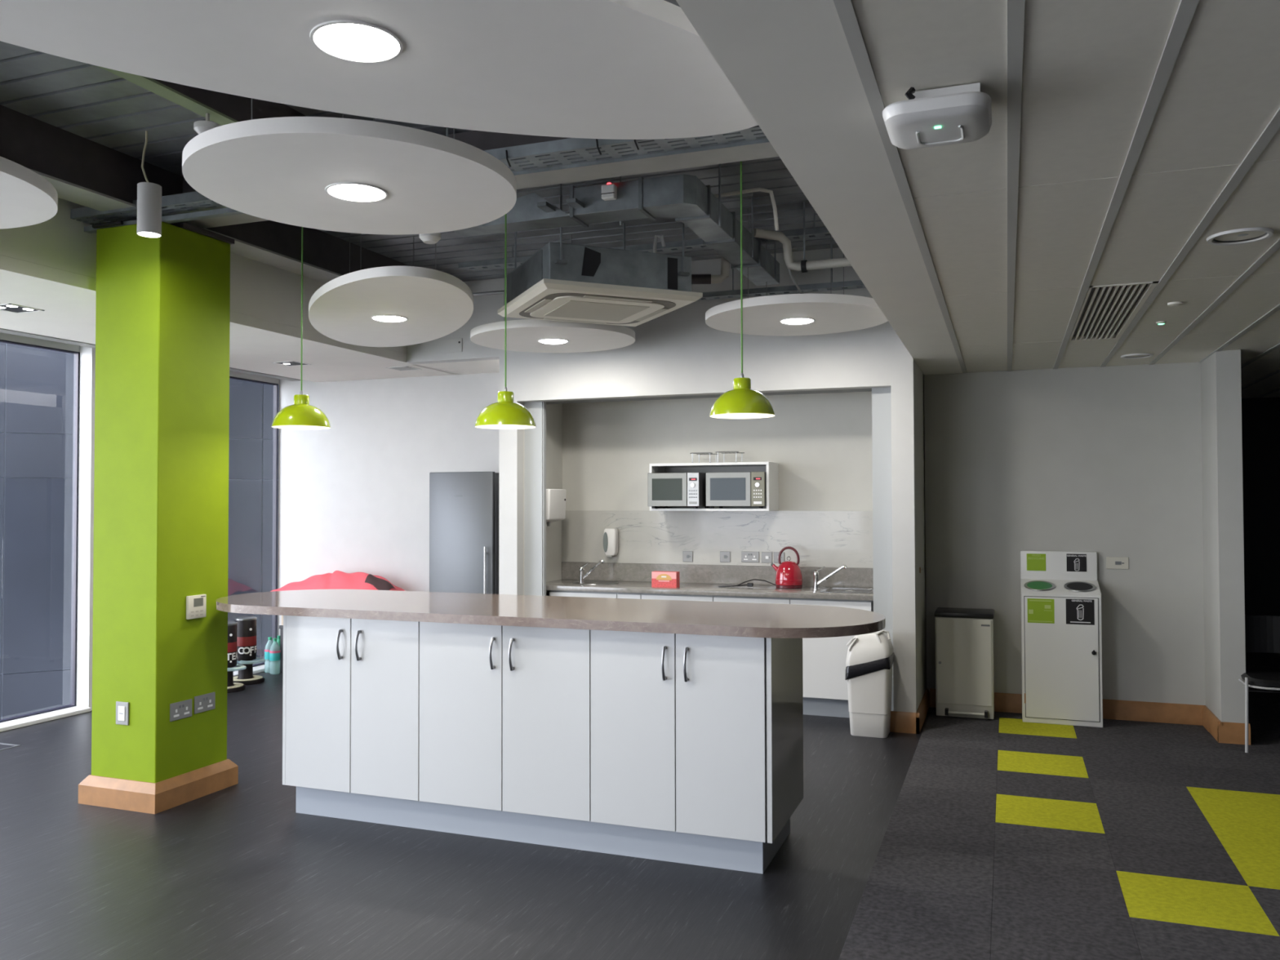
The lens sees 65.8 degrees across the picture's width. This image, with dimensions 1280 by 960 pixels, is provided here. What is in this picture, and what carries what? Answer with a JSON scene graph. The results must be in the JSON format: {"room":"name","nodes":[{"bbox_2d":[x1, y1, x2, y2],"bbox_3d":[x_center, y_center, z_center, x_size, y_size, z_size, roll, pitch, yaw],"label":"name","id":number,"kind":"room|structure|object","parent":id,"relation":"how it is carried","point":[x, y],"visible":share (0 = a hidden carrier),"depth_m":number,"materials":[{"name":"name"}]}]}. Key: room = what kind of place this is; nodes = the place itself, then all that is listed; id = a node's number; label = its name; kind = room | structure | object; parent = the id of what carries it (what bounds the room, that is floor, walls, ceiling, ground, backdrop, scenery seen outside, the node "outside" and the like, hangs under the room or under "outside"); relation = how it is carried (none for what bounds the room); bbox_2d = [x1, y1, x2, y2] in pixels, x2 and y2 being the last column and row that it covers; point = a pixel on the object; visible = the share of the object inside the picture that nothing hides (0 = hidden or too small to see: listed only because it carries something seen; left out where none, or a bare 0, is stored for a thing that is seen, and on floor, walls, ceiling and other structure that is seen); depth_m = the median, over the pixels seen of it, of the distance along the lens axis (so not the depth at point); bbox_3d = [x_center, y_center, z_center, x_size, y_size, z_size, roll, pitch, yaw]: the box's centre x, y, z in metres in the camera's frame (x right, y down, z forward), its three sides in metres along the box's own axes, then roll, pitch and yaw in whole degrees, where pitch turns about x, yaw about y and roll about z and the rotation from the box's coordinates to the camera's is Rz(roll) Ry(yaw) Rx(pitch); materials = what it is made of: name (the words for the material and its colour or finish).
{"room":"office kitchen","nodes":[
{"label":"office kitchen","id":0,"kind":"room"},
{"bbox_2d":[0,332,279,710],"bbox_3d":[-5.627,-0.028,3.859,0.175,3.400,12.320,-1,-1,20],"label":"wall","id":1,"kind":"structure","parent":0,"point":[87,354],"depth_m":7.53,"materials":[{"name":"white paint"}]},
{"bbox_2d":[0,706,90,732],"bbox_3d":[-5.106,1.685,5.166,0.200,0.030,5.000,-1,-1,20],"label":"trim","id":2,"kind":"structure","parent":1,"relation":"attached to","point":[53,715],"depth_m":7.14,"materials":[{"name":"white paint"}]},
{"bbox_2d":[229,376,278,666],"bbox_3d":[-3.817,0.398,8.902,0.045,2.700,1.550,-1,-1,20],"label":"window","id":3,"kind":"structure","parent":1,"relation":"in","point":[275,385],"depth_m":9.62,"materials":[{"name":"black metal"}]},
{"bbox_2d":[0,197,406,354],"bbox_3d":[-3.978,-1.435,2.832,0.100,0.559,11.485,-1,-1,20],"label":"wall","id":4,"kind":"structure","parent":0,"point":[260,290],"depth_m":6.35,"materials":[{"name":"paint"}]},
{"bbox_2d":[0,254,499,382],"bbox_3d":[-4.378,-1.141,3.419,2.995,0.140,12.320,-1,-1,20],"label":"ceiling","id":5,"kind":"structure","parent":0,"point":[68,300],"depth_m":6.95,"materials":[{"name":"paint"}]},
{"bbox_2d":[0,303,44,313],"bbox_3d":[-3.711,-1.017,5.868,0.220,0.004,0.220,-1,-1,20],"label":"recessed light","id":6,"kind":"object","parent":5,"relation":"in","point":[12,308],"visible":1,"depth_m":5.88,"materials":[{"name":"white plastic"}]},
{"bbox_2d":[277,372,499,635],"bbox_3d":[-2.117,0.101,9.190,2.962,3.360,0.120,-1,-1,20],"label":"wall","id":7,"kind":"structure","parent":0,"point":[353,494],"depth_m":9.26,"materials":[{"name":"paint"}]},
{"bbox_2d":[0,328,302,381],"bbox_3d":[-5.398,-1.106,3.797,0.260,0.048,12.320,-1,-1,20],"label":"trim","id":8,"kind":"structure","parent":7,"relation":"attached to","point":[2,330],"depth_m":7.27,"materials":[{"name":"grey"}]},
{"bbox_2d":[0,0,839,281],"bbox_3d":[-2.329,-1.771,2.254,4.900,0.080,11.535,-1,-1,20],"label":"ceiling","id":9,"kind":"structure","parent":0,"point":[91,102],"depth_m":5.33,"materials":[{"name":"black"}]},
{"bbox_2d":[0,156,57,228],"bbox_3d":[-2.725,-1.365,3.504,1.150,0.676,1.150,-1,-1,20],"label":"raft","id":10,"kind":"object","parent":9,"relation":"hanging from","point":[27,198],"visible":1,"depth_m":3.65,"materials":[{"name":"white plastic"}]},
{"bbox_2d":[137,130,161,237],"bbox_3d":[-2.350,-1.425,4.742,0.106,0.503,0.106,-1,-1,20],"label":"spotlight","id":11,"kind":"object","parent":9,"relation":"hanging from","point":[148,194],"visible":1,"depth_m":4.70,"materials":[{"name":"white plastic"}]},
{"bbox_2d":[98,66,306,125],"bbox_3d":[-2.937,-1.664,0.927,0.080,0.190,8.430,-1,-1,20],"label":"steel beam","id":12,"kind":"structure","parent":9,"relation":"attached to","point":[224,108],"depth_m":4.05,"materials":[{"name":"green"}]},
{"bbox_2d":[193,112,220,134],"bbox_3d":[-1.773,-1.457,4.060,0.104,0.092,0.104,-1,-1,20],"label":"smoke detector","id":13,"kind":"object","parent":12,"relation":"attached to","point":[199,126],"visible":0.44,"depth_m":4.02,"materials":[{"name":"white plastic"}]},
{"bbox_2d":[0,104,409,283],"bbox_3d":[-3.600,-1.587,2.748,0.230,0.260,11.385,-1,-1,20],"label":"steel beam","id":14,"kind":"structure","parent":9,"relation":"attached to","point":[83,171],"depth_m":5.07,"materials":[{"name":"black metal"}]},
{"bbox_2d":[271,226,330,429],"bbox_3d":[-1.869,-0.975,5.472,0.312,1.372,0.312,-1,-1,20],"label":"pendant lamp","id":15,"kind":"object","parent":9,"relation":"hanging from","point":[300,415],"visible":1,"depth_m":5.39,"materials":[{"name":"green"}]},
{"bbox_2d":[182,97,516,234],"bbox_3d":[-1.027,-1.366,3.595,1.150,0.676,1.150,-1,-1,20],"label":"raft","id":16,"kind":"object","parent":9,"relation":"hanging from","point":[323,173],"visible":0.95,"depth_m":3.42,"materials":[{"name":"white plastic"}]},
{"bbox_2d":[0,0,758,139],"bbox_3d":[-0.692,-1.393,2.425,2.368,0.676,0.954,0,-1,-25],"label":"raft","id":17,"kind":"object","parent":9,"relation":"hanging from","point":[612,69],"visible":0.96,"depth_m":2.49,"materials":[{"name":"white paint"}]},
{"bbox_2d":[308,232,473,346],"bbox_3d":[-1.532,-1.311,6.058,0.938,0.676,2.380,0,-1,-19],"label":"raft","id":18,"kind":"object","parent":9,"relation":"hanging from","point":[385,306],"visible":0.96,"depth_m":5.69,"materials":[{"name":"white plastic"}]},
{"bbox_2d":[70,124,769,225],"bbox_3d":[-1.147,-1.523,4.651,4.145,0.316,0.183,-1,-1,20],"label":"cable tray","id":19,"kind":"object","parent":9,"relation":"hanging from","point":[606,153],"visible":0.34,"depth_m":4.33,"materials":[{"name":"grey metal"}]},
{"bbox_2d":[182,125,778,228],"bbox_3d":[-0.799,-1.549,4.772,3.593,0.260,0.250,-1,-1,20],"label":"steel beam","id":20,"kind":"structure","parent":9,"relation":"attached to","point":[483,140],"depth_m":4.60,"materials":[{"name":"grey metal"}]},
{"bbox_2d":[419,232,440,244],"bbox_3d":[-1.028,-1.290,4.846,0.104,0.255,0.104,-1,-1,20],"label":"smoke detector","id":21,"kind":"object","parent":20,"relation":"attached to","point":[428,238],"visible":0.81,"depth_m":4.81,"materials":[{"name":"white plastic"}]},
{"bbox_2d":[474,213,536,429],"bbox_3d":[-0.683,-0.971,5.032,0.311,1.405,0.311,-1,-1,20],"label":"pendant lamp","id":22,"kind":"object","parent":9,"relation":"hanging from","point":[504,414],"visible":1,"depth_m":4.94,"materials":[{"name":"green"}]},
{"bbox_2d":[470,234,635,352],"bbox_3d":[-0.607,-1.294,6.924,1.150,0.676,1.120,-1,-1,20],"label":"raft","id":23,"kind":"object","parent":9,"relation":"hanging from","point":[532,335],"visible":0.94,"depth_m":6.72,"materials":[{"name":"white paint"}]},
{"bbox_2d":[497,183,702,326],"bbox_3d":[-0.260,-1.321,5.800,0.930,0.673,0.930,0,-1,-23],"label":"air conditioner","id":24,"kind":"object","parent":9,"relation":"hanging from","point":[561,282],"visible":0.98,"depth_m":5.48,"materials":[{"name":"beige"}]},
{"bbox_2d":[543,300,649,321],"bbox_3d":[-0.259,-0.987,5.792,0.480,0.005,0.480,0,-1,-23],"label":"grille","id":25,"kind":"object","parent":24,"relation":"attached to","point":[579,309],"depth_m":5.76,"materials":[{"name":"beige"}]},
{"bbox_2d":[453,164,779,285],"bbox_3d":[-0.046,-1.475,5.842,1.381,0.365,2.038,-1,-1,20],"label":"air duct","id":26,"kind":"object","parent":9,"relation":"attached to","point":[683,197],"visible":0.85,"depth_m":5.05,"materials":[{"name":"silver metal"}]},
{"bbox_2d":[600,182,617,200],"bbox_3d":[-0.152,-1.425,4.878,0.070,0.084,0.044,-1,-1,20],"label":"beacon","id":27,"kind":"object","parent":26,"relation":"attached to","point":[609,191],"visible":1,"depth_m":4.86,"materials":[{"name":"white plastic"}]},
{"bbox_2d":[691,256,729,284],"bbox_3d":[0.364,-1.344,6.037,0.370,0.299,0.058,0,-1,2],"label":"pipe","id":28,"kind":"object","parent":26,"relation":"attached to","point":[725,267],"visible":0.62,"depth_m":6.01,"materials":[{"name":"grey metal"}]},
{"bbox_2d":[458,213,831,271],"bbox_3d":[0.146,-1.574,6.486,2.995,0.140,0.104,-1,-1,20],"label":"cable tray","id":29,"kind":"object","parent":9,"relation":"hanging from","point":[815,233],"visible":0.45,"depth_m":6.45,"materials":[{"name":"grey metal"}]},
{"bbox_2d":[709,161,775,418],"bbox_3d":[0.472,-0.991,4.604,0.305,1.389,0.305,-1,-1,20],"label":"pendant lamp","id":30,"kind":"object","parent":9,"relation":"hanging from","point":[742,402],"visible":0.99,"depth_m":4.52,"materials":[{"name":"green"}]},
{"bbox_2d":[713,187,804,293],"bbox_3d":[0.742,-1.309,5.697,0.357,0.427,1.065,-1,-1,20],"label":"conduit","id":31,"kind":"object","parent":9,"relation":"attached to","point":[756,189],"visible":0.67,"depth_m":5.19,"materials":[{"name":"grey metal"}]},
{"bbox_2d":[696,239,866,301],"bbox_3d":[1.029,-1.468,6.850,1.595,0.340,0.104,-1,-1,20],"label":"cable tray","id":32,"kind":"object","parent":9,"relation":"hanging from","point":[858,284],"visible":0.72,"depth_m":6.83,"materials":[{"name":"grey metal"}]},
{"bbox_2d":[705,222,888,335],"bbox_3d":[0.979,-1.314,6.172,1.144,0.676,1.130,-1,-1,20],"label":"raft","id":33,"kind":"object","parent":9,"relation":"hanging from","point":[790,314],"visible":0.93,"depth_m":6.01,"materials":[{"name":"white paint"}]},
{"bbox_2d":[753,201,851,272],"bbox_3d":[1.073,-1.449,5.846,0.818,0.421,0.182,0,-1,6],"label":"pipe","id":34,"kind":"object","parent":9,"relation":"hanging from","point":[804,266],"visible":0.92,"depth_m":5.86,"materials":[{"name":"grey metal"}]},
{"bbox_2d":[0,671,931,959],"bbox_3d":[-2.790,1.674,2.867,6.143,0.060,12.500,-1,-1,20],"label":"floor","id":35,"kind":"structure","parent":0,"point":[234,872],"depth_m":4.12,"materials":[{"name":"plastic"}]},
{"bbox_2d":[78,221,238,813],"bbox_3d":[-2.602,0.181,5.401,0.524,3.035,0.578,-1,-1,20],"label":"column","id":36,"kind":"structure","parent":35,"relation":"on","point":[161,472],"depth_m":5.20,"materials":[{"name":"paint"}]},
{"bbox_2d":[115,701,128,725],"bbox_3d":[-2.689,1.212,5.138,0.086,0.118,0.012,-1,-1,20],"label":"light switch","id":37,"kind":"object","parent":36,"relation":"attached to","point":[122,708],"visible":1,"depth_m":5.13,"materials":[{"name":"grey plastic"}]},
{"bbox_2d":[84,207,244,244],"bbox_3d":[-2.333,-1.352,5.324,1.450,0.027,0.536,-1,-1,20],"label":"channel","id":38,"kind":"object","parent":36,"relation":"on","point":[223,211],"visible":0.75,"depth_m":5.21,"materials":[{"name":"grey metal"}]},
{"bbox_2d":[169,698,191,721],"bbox_3d":[-2.417,1.213,5.215,0.011,0.092,0.146,-1,-1,20],"label":"wall socket","id":39,"kind":"object","parent":36,"relation":"attached to","point":[181,709],"visible":1,"depth_m":5.21,"materials":[{"name":"grey"}]},
{"bbox_2d":[186,594,206,619],"bbox_3d":[-2.382,0.680,5.314,0.019,0.123,0.126,-1,-1,20],"label":"thermostat","id":40,"kind":"object","parent":36,"relation":"attached to","point":[196,605],"visible":1,"depth_m":5.30,"materials":[{"name":"beige plastic"}]},
{"bbox_2d":[194,692,215,714],"bbox_3d":[-2.360,1.209,5.369,0.011,0.092,0.146,-1,-1,20],"label":"wall socket","id":41,"kind":"object","parent":36,"relation":"attached to","point":[202,703],"visible":1,"depth_m":5.36,"materials":[{"name":"grey"}]},
{"bbox_2d":[226,620,246,693],"bbox_3d":[-3.473,1.476,8.320,0.341,0.578,0.316,-1,-1,20],"label":"dispenser","id":42,"kind":"object","parent":35,"relation":"on","point":[232,686],"visible":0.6,"depth_m":8.28,"materials":[{"name":"black"}]},
{"bbox_2d":[227,624,237,667],"bbox_3d":[-3.485,1.392,8.326,0.176,0.347,0.176,-1,-1,20],"label":"canister","id":43,"kind":"object","parent":42,"relation":"on","point":[232,628],"depth_m":8.28,"materials":[{"name":"black"}]},
{"bbox_2d":[233,615,265,684],"bbox_3d":[-3.450,1.484,8.684,0.341,0.578,0.316,-1,-1,20],"label":"dispenser","id":44,"kind":"object","parent":35,"relation":"on","point":[246,624],"visible":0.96,"depth_m":8.62,"materials":[{"name":"black plastic"}]},
{"bbox_2d":[235,619,256,660],"bbox_3d":[-3.461,1.400,8.690,0.176,0.347,0.176,-1,-1,20],"label":"canister","id":45,"kind":"object","parent":44,"relation":"on","point":[246,628],"depth_m":8.61,"materials":[{"name":"black"}]},
{"bbox_2d":[238,657,265,664],"bbox_3d":[-3.396,1.580,8.659,0.224,0.025,0.224,-1,-1,20],"label":"tray","id":46,"kind":"object","parent":44,"relation":"on","point":[242,660],"depth_m":8.60,"materials":[{"name":"plastic"}]},
{"bbox_2d":[269,638,280,674],"bbox_3d":[-3.358,1.619,9.106,0.095,0.326,0.095,-1,-1,20],"label":"water bottle","id":47,"kind":"object","parent":35,"relation":"on","point":[274,651],"visible":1,"depth_m":9.07,"materials":[{"name":"teal plastic"}]},
{"bbox_2d":[279,625,283,671],"bbox_3d":[-2.722,1.566,9.126,1.256,0.430,0.293,-1,-1,20],"label":"crate","id":48,"kind":"object","parent":35,"relation":"on","point":[281,627],"visible":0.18,"depth_m":9.20,"materials":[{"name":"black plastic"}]},
{"bbox_3d":[-2.733,1.216,9.142,1.209,0.271,0.265,-1,-1,20],"label":"carton","id":49,"kind":"object","parent":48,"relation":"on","visible":0},
{"bbox_2d":[270,570,405,591],"bbox_3d":[-2.762,0.956,9.107,1.410,0.244,0.390,-1,-1,20],"label":"fabric bag","id":50,"kind":"object","parent":49,"relation":"on","point":[338,580],"visible":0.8,"depth_m":8.96,"materials":[{"name":"red"}]},
{"bbox_2d":[282,615,419,800],"bbox_3d":[-1.321,1.110,5.161,0.804,0.862,0.719,-1,-1,20],"label":"base cabinet","id":51,"kind":"object","parent":35,"relation":"on","point":[353,685],"depth_m":4.85,"materials":[{"name":"grey laminate"}]},
{"bbox_2d":[429,471,498,594],"bbox_3d":[-1.356,0.851,8.387,0.594,1.822,0.746,-1,-1,20],"label":"fridge","id":52,"kind":"object","parent":35,"relation":"on","point":[464,506],"visible":0.4,"depth_m":8.09,"materials":[{"name":"grey metal"}]},
{"bbox_2d":[418,622,591,821],"bbox_3d":[-0.532,1.101,4.855,0.886,0.860,0.694,-1,-1,20],"label":"base cabinet","id":53,"kind":"object","parent":35,"relation":"on","point":[505,711],"visible":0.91,"depth_m":4.55,"materials":[{"name":"grey"}]},
{"bbox_2d":[215,589,885,638],"bbox_3d":[-0.591,0.651,4.996,3.569,0.042,0.960,-1,-1,20],"label":"countertop","id":54,"kind":"structure","parent":53,"relation":"on","point":[750,620],"depth_m":4.71,"materials":[{"name":"stone"}]},
{"bbox_2d":[295,786,790,874],"bbox_3d":[-0.516,1.609,4.871,2.418,0.149,0.563,-1,-1,20],"label":"plinth","id":55,"kind":"object","parent":35,"relation":"on","point":[744,855],"visible":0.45,"depth_m":4.54,"materials":[{"name":"grey laminate"}]},
{"bbox_2d":[549,590,617,598],"bbox_3d":[-0.352,1.252,8.125,0.584,0.720,0.593,-1,-1,20],"label":"base cabinet","id":56,"kind":"object","parent":35,"relation":"on","point":[553,593],"visible":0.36,"depth_m":7.86,"materials":[{"name":"grey"}]},
{"bbox_2d":[546,579,873,600],"bbox_3d":[0.566,0.859,7.780,2.872,0.039,0.623,-1,-1,20],"label":"countertop","id":57,"kind":"structure","parent":56,"relation":"on","point":[634,587],"depth_m":7.62,"materials":[{"name":"stone"}]},
{"bbox_2d":[651,570,679,587],"bbox_3d":[0.200,0.777,7.738,0.204,0.122,0.084,-1,-1,20],"label":"box","id":58,"kind":"object","parent":57,"relation":"on","point":[659,579],"visible":1,"depth_m":7.70,"materials":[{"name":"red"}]},
{"bbox_2d":[561,561,873,587],"bbox_3d":[0.671,0.770,8.066,2.872,0.150,0.018,-1,-1,20],"label":"upstand","id":59,"kind":"object","parent":57,"relation":"on","point":[705,574],"visible":0.64,"depth_m":8.08,"materials":[{"name":"stone"}]},
{"bbox_2d":[718,546,803,588],"bbox_3d":[0.947,0.678,7.741,0.648,0.320,0.216,0,-1,15],"label":"kettle","id":60,"kind":"object","parent":57,"relation":"on","point":[788,575],"visible":1,"depth_m":7.62,"materials":[{"name":"red metal"}]},
{"bbox_2d":[813,564,848,590],"bbox_3d":[1.447,0.732,7.462,0.294,0.197,0.094,-1,-2,38],"label":"tap","id":61,"kind":"object","parent":57,"relation":"on","point":[816,583],"visible":1,"depth_m":7.49,"materials":[{"name":"silver metal"}]},
{"bbox_2d":[819,586,873,594],"bbox_3d":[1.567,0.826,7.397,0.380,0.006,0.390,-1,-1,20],"label":"sink","id":62,"kind":"object","parent":57,"relation":"in","point":[845,590],"visible":0.84,"depth_m":7.40,"materials":[{"name":"silver metal"}]},
{"bbox_2d":[641,593,714,601],"bbox_3d":[0.384,1.244,7.852,0.580,0.720,0.593,-1,-1,20],"label":"base cabinet","id":63,"kind":"object","parent":35,"relation":"on","point":[644,596],"visible":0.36,"depth_m":7.58,"materials":[{"name":"grey"}]},
{"bbox_2d":[590,629,803,843],"bbox_3d":[0.275,1.094,4.569,0.821,0.862,0.720,-1,-1,20],"label":"base cabinet","id":64,"kind":"object","parent":35,"relation":"on","point":[678,722],"depth_m":4.27,"materials":[{"name":"grey"}]},
{"bbox_2d":[713,595,790,604],"bbox_3d":[0.931,1.239,7.649,0.583,0.720,0.593,-1,-1,20],"label":"base cabinet","id":65,"kind":"object","parent":35,"relation":"on","point":[716,598],"visible":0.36,"depth_m":7.38,"materials":[{"name":"grey"}]},
{"bbox_2d":[803,697,849,717],"bbox_3d":[0.498,1.670,7.589,2.545,0.141,0.020,-1,-1,20],"label":"plinth","id":66,"kind":"object","parent":35,"relation":"on","point":[811,706],"visible":0.02,"depth_m":7.26,"materials":[{"name":"grey"}]},
{"bbox_2d":[790,598,873,700],"bbox_3d":[1.482,1.233,7.445,0.589,0.720,0.593,-1,-1,20],"label":"base cabinet","id":67,"kind":"object","parent":35,"relation":"on","point":[824,659],"visible":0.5,"depth_m":7.17,"materials":[{"name":"grey"}]},
{"bbox_2d":[844,630,893,737],"bbox_3d":[1.559,1.362,6.711,0.304,0.714,0.256,-1,-1,20],"label":"bin","id":68,"kind":"object","parent":35,"relation":"on","point":[869,660],"visible":0.97,"depth_m":6.61,"materials":[{"name":"white plastic"}]},
{"bbox_2d":[406,247,917,712],"bbox_3d":[-0.009,0.059,7.515,4.056,3.360,0.115,-1,-1,20],"label":"wall header","id":69,"kind":"structure","parent":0,"point":[675,353],"depth_m":7.25,"materials":[{"name":"paint"}]},
{"bbox_2d":[439,337,462,353],"bbox_3d":[-1.539,-1.091,8.040,0.214,0.110,0.010,-1,-1,20],"label":"hatch","id":70,"kind":"object","parent":69,"relation":"attached to","point":[449,345],"visible":1,"depth_m":8.04,"materials":[{"name":"paint"}]},
{"bbox_2d":[546,360,926,708],"bbox_3d":[0.576,0.066,7.850,3.191,3.360,0.920,-1,-1,20],"label":"wall","id":71,"kind":"structure","parent":0,"point":[602,454],"depth_m":8.10,"materials":[{"name":"paint"}]},
{"bbox_2d":[524,401,546,595],"bbox_3d":[-0.837,0.525,7.900,0.168,2.450,0.050,-1,-1,20],"label":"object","id":72,"kind":"structure","parent":71,"relation":"attached to","point":[535,438],"depth_m":7.88,"materials":[{"name":"grey paint"}]},
{"bbox_2d":[546,488,566,526],"bbox_3d":[-0.750,0.227,8.104,0.190,0.305,0.320,-1,-1,20],"label":"dispenser","id":73,"kind":"object","parent":71,"relation":"attached to","point":[555,498],"visible":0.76,"depth_m":8.04,"materials":[{"name":"white plastic"}]},
{"bbox_2d":[546,387,871,404],"bbox_3d":[0.477,-0.678,7.582,2.876,0.065,0.320,-1,-1,20],"label":"trim","id":74,"kind":"structure","parent":71,"relation":"attached to","point":[851,389],"depth_m":7.68,"materials":[{"name":"grey"}]},
{"bbox_2d":[648,462,778,511],"bbox_3d":[0.593,0.056,7.934,0.975,0.378,0.349,-1,-1,20],"label":"wall shelf","id":75,"kind":"object","parent":71,"relation":"attached to","point":[771,468],"visible":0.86,"depth_m":7.89,"materials":[{"name":"white"}]},
{"bbox_2d":[647,472,707,508],"bbox_3d":[0.325,0.087,7.975,0.427,0.283,0.399,-1,-1,20],"label":"microwave","id":76,"kind":"object","parent":75,"relation":"on","point":[664,489],"visible":0.98,"depth_m":7.80,"materials":[{"name":"grey metal"}]},
{"bbox_2d":[705,471,766,508],"bbox_3d":[0.792,0.083,7.821,0.470,0.283,0.364,-1,-1,20],"label":"microwave","id":77,"kind":"object","parent":75,"relation":"on","point":[722,488],"visible":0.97,"depth_m":7.66,"materials":[{"name":"grey metal"}]},
{"bbox_2d":[561,510,873,568],"bbox_3d":[0.672,0.472,8.076,2.872,0.444,0.011,-1,-1,20],"label":"backsplash","id":78,"kind":"structure","parent":71,"relation":"attached to","point":[820,539],"depth_m":8.09,"materials":[{"name":"stone"}]},
{"bbox_2d":[603,528,618,557],"bbox_3d":[-0.245,0.531,8.357,0.110,0.240,0.095,-1,-1,20],"label":"soap dispenser","id":79,"kind":"object","parent":78,"relation":"attached to","point":[611,537],"visible":1,"depth_m":8.32,"materials":[{"name":"white plastic"}]},
{"bbox_2d":[741,551,759,562],"bbox_3d":[0.888,0.620,7.982,0.146,0.086,0.011,-1,-1,20],"label":"wall socket","id":80,"kind":"object","parent":78,"relation":"attached to","point":[746,557],"visible":1,"depth_m":7.98,"materials":[{"name":"grey"}]},
{"bbox_2d":[871,387,893,711],"bbox_3d":[1.714,0.499,6.955,0.144,2.450,0.050,-1,-1,20],"label":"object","id":81,"kind":"structure","parent":71,"relation":"attached to","point":[881,397],"depth_m":6.94,"materials":[{"name":"grey paint"}]},
{"bbox_2d":[889,688,929,733],"bbox_3d":[1.964,1.659,7.175,0.194,0.138,0.957,-1,-1,20],"label":"baseboard","id":82,"kind":"object","parent":71,"relation":"attached to","point":[900,722],"visible":0.94,"depth_m":6.74,"materials":[{"name":"brown wood"}]},
{"bbox_2d":[675,0,1279,398],"bbox_3d":[2.959,-0.974,2.390,5.095,0.091,15.500,-1,-1,20],"label":"ceiling","id":83,"kind":"structure","parent":0,"point":[1123,136],"depth_m":2.86,"materials":[{"name":"paint"}]},
{"bbox_2d":[882,82,991,149],"bbox_3d":[0.727,-0.885,2.416,0.248,0.084,0.248,-1,-1,20],"label":"wireless access point","id":84,"kind":"object","parent":83,"relation":"attached to","point":[962,113],"visible":1,"depth_m":2.34,"materials":[{"name":"white plastic"}]},
{"bbox_2d":[1068,280,1158,341],"bbox_3d":[2.469,-0.883,5.237,0.282,0.034,1.630,-1,-1,20],"label":"ceiling vent","id":85,"kind":"object","parent":83,"relation":"in","point":[1106,312],"visible":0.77,"depth_m":5.12,"materials":[{"name":"black metal"}]},
{"bbox_2d":[1206,227,1274,245],"bbox_3d":[2.216,-0.912,3.656,0.216,0.039,0.216,-1,-1,20],"label":"recessed light","id":86,"kind":"object","parent":83,"relation":"in","point":[1269,233],"visible":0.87,"depth_m":3.65,"materials":[{"name":"white plastic"}]},
{"bbox_2d":[838,665,1279,959],"bbox_3d":[2.982,1.647,2.326,5.057,0.065,15.500,-1,-1,20],"label":"floor","id":87,"kind":"structure","parent":0,"point":[1006,837],"depth_m":4.49,"materials":[{"name":"grey carpet"}]},
{"bbox_2d":[933,607,994,719],"bbox_3d":[2.392,1.345,7.287,0.409,0.761,0.402,-1,-1,20],"label":"pedal bin","id":88,"kind":"object","parent":87,"relation":"on","point":[965,664],"visible":1,"depth_m":7.15,"materials":[{"name":"white metal"}]},
{"bbox_2d":[1020,551,1102,727],"bbox_3d":[3.011,1.119,7.092,0.519,1.200,0.366,-1,-1,20],"label":"recycling bin","id":89,"kind":"object","parent":87,"relation":"on","point":[1061,621],"visible":1,"depth_m":6.96,"materials":[{"name":"white metal"}]},
{"bbox_2d":[1238,615,1279,752],"bbox_3d":[4.069,1.291,6.262,0.505,0.814,0.458,-1,-1,20],"label":"chair","id":90,"kind":"object","parent":87,"relation":"on","point":[1262,633],"visible":0.79,"depth_m":6.46,"materials":[{"name":"black"}]},
{"bbox_2d":[924,349,1245,723],"bbox_3d":[3.073,0.348,7.072,2.026,2.750,0.670,-1,-1,20],"label":"wall","id":91,"kind":"structure","parent":0,"point":[1142,464],"depth_m":7.17,"materials":[{"name":"paint"}]},
{"bbox_2d":[929,688,1204,725],"bbox_3d":[3.091,1.658,7.255,1.860,0.138,0.022,-1,-1,20],"label":"baseboard","id":92,"kind":"structure","parent":91,"relation":"attached to","point":[1129,710],"depth_m":7.08,"materials":[{"name":"brown wood"}]},
{"bbox_2d":[1106,556,1128,568],"bbox_3d":[3.449,0.600,7.151,0.146,0.086,0.011,-1,-1,20],"label":"wall socket","id":93,"kind":"object","parent":91,"relation":"attached to","point":[1112,562],"visible":1,"depth_m":7.15,"materials":[{"name":"beige plastic"}]},
{"bbox_2d":[1202,705,1222,742],"bbox_3d":[3.858,1.644,6.679,0.022,0.138,0.570,-1,-1,20],"label":"baseboard","id":94,"kind":"structure","parent":91,"relation":"attached to","point":[1210,720],"depth_m":6.67,"materials":[{"name":"brown wood"}]},
{"bbox_2d":[1217,721,1250,745],"bbox_3d":[3.837,1.638,6.393,0.182,0.138,0.022,-1,-1,20],"label":"baseboard","id":95,"kind":"structure","parent":91,"relation":"attached to","point":[1228,732],"depth_m":6.39,"materials":[{"name":"brown wood"}]},
{"bbox_2d":[1241,396,1279,666],"bbox_3d":[6.077,0.360,7.894,3.100,2.750,2.960,-1,-1,20],"label":"wall","id":96,"kind":"structure","parent":0,"point":[1260,417],"depth_m":9.43,"materials":[{"name":"black"}]},
{"label":"outside","id":97,"kind":"structure","parent":0,"visible":0},
{"bbox_3d":[-5.423,3.132,8.881,2.995,0.100,5.800,-1,-1,20],"label":"ground lightwell","id":98,"kind":"structure","parent":97,"visible":0},
{"bbox_2d":[0,339,279,722],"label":"window","id":99,"kind":"structure","parent":98,"relation":"on","point":[37,384],"depth_m":8.96,"materials":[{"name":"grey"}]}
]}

